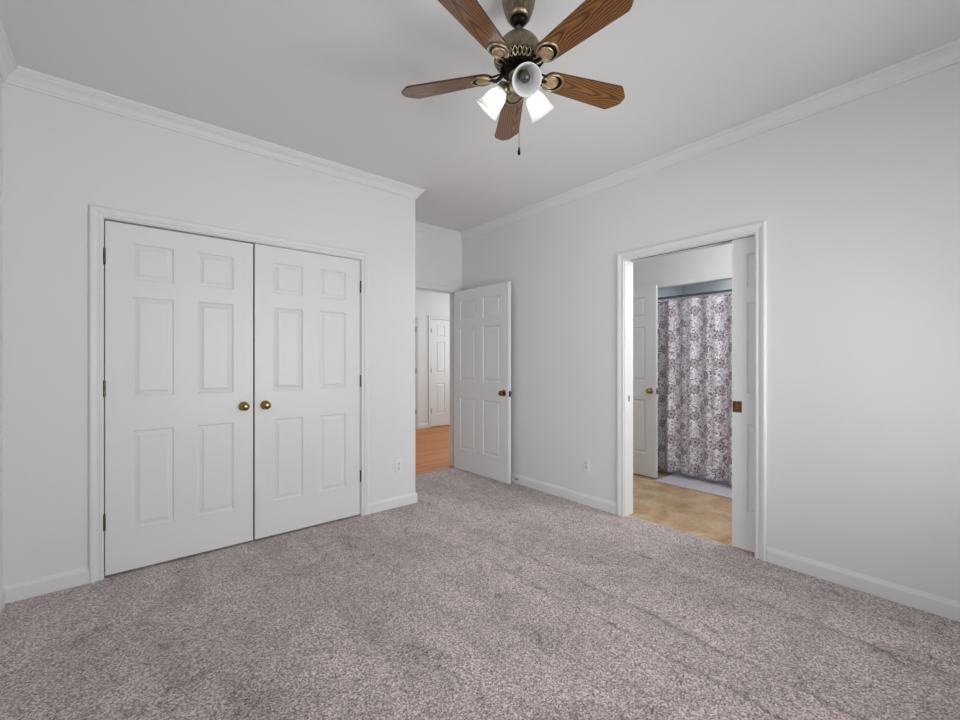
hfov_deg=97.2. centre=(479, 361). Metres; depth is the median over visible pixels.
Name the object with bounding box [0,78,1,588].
wall
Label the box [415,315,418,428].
trim
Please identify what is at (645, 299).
door
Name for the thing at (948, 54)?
trim
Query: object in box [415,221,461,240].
trim
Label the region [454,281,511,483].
door
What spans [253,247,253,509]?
wall
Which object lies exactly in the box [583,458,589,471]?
wall outlet
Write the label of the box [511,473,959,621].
baseboard
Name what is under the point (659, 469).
bathtub
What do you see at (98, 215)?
trim
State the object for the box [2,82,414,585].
wall
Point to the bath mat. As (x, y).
(705, 486)
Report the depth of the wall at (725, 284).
5.00 m
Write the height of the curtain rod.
0.060 m
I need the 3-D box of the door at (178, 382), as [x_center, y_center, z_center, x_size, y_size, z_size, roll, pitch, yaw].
[-1.834,0.207,2.632,0.766,2.020,0.099,0,0,-40]
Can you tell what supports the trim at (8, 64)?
attached to the wall at (0, 78)
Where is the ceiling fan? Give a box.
[401,0,633,154]
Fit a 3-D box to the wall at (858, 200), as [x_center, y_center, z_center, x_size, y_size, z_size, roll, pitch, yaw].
[1.350,-0.137,3.212,0.120,2.733,4.750,0,0,-40]
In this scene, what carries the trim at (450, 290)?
attached to the wall at (438, 260)
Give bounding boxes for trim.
[0,19,17,81]
[3,65,424,199]
[89,204,368,582]
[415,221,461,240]
[415,282,460,465]
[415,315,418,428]
[428,316,449,427]
[461,39,959,240]
[617,221,766,560]
[630,235,754,260]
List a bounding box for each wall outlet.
[395,459,402,472]
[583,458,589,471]
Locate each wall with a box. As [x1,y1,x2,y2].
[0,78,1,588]
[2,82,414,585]
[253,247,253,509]
[415,231,461,290]
[415,290,449,423]
[462,62,959,601]
[633,243,731,288]
[658,286,681,301]
[682,279,731,298]
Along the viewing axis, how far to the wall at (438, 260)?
4.79 m
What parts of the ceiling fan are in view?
fan blade, fan blade, lamp shade, fan blade, bulb, lamp shade, lamp shade, fan blade, fan blade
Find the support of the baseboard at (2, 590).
attached to the wall at (0, 78)
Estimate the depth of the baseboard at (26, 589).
2.28 m
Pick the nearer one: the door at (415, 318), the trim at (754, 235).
the trim at (754, 235)
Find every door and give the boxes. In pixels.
[103,221,252,575]
[254,244,360,538]
[415,318,415,428]
[431,319,449,426]
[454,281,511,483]
[633,285,657,477]
[732,236,754,551]
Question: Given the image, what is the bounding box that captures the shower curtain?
[658,294,731,483]
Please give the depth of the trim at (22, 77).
2.63 m
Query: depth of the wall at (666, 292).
5.04 m
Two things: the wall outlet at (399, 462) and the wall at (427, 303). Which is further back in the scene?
the wall at (427, 303)
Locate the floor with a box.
[0,425,959,719]
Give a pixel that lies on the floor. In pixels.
(480, 597)
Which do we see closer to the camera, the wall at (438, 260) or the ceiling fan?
the ceiling fan
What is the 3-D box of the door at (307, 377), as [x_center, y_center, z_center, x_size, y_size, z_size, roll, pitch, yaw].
[-1.237,0.204,3.129,0.766,2.026,0.099,0,0,-40]
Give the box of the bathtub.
[658,468,731,484]
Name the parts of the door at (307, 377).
knob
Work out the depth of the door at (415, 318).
7.74 m
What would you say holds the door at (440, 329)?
in the wall at (427, 303)
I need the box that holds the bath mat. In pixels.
[655,474,731,498]
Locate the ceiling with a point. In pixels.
(325, 79)
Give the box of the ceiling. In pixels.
[0,0,959,231]
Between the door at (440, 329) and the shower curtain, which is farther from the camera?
the door at (440, 329)
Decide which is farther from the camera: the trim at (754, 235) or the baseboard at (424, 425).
the baseboard at (424, 425)
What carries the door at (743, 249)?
in the wall at (858, 200)
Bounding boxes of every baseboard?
[0,586,5,613]
[3,492,416,603]
[419,423,428,428]
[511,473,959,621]
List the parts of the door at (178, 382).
knob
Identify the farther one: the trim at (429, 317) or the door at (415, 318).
the trim at (429, 317)
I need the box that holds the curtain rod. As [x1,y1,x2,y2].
[658,289,731,300]
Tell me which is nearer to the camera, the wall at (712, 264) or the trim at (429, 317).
the wall at (712, 264)
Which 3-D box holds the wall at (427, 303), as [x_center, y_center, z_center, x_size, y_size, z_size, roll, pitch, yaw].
[-1.558,-0.137,7.499,4.800,2.733,0.120,0,0,-40]

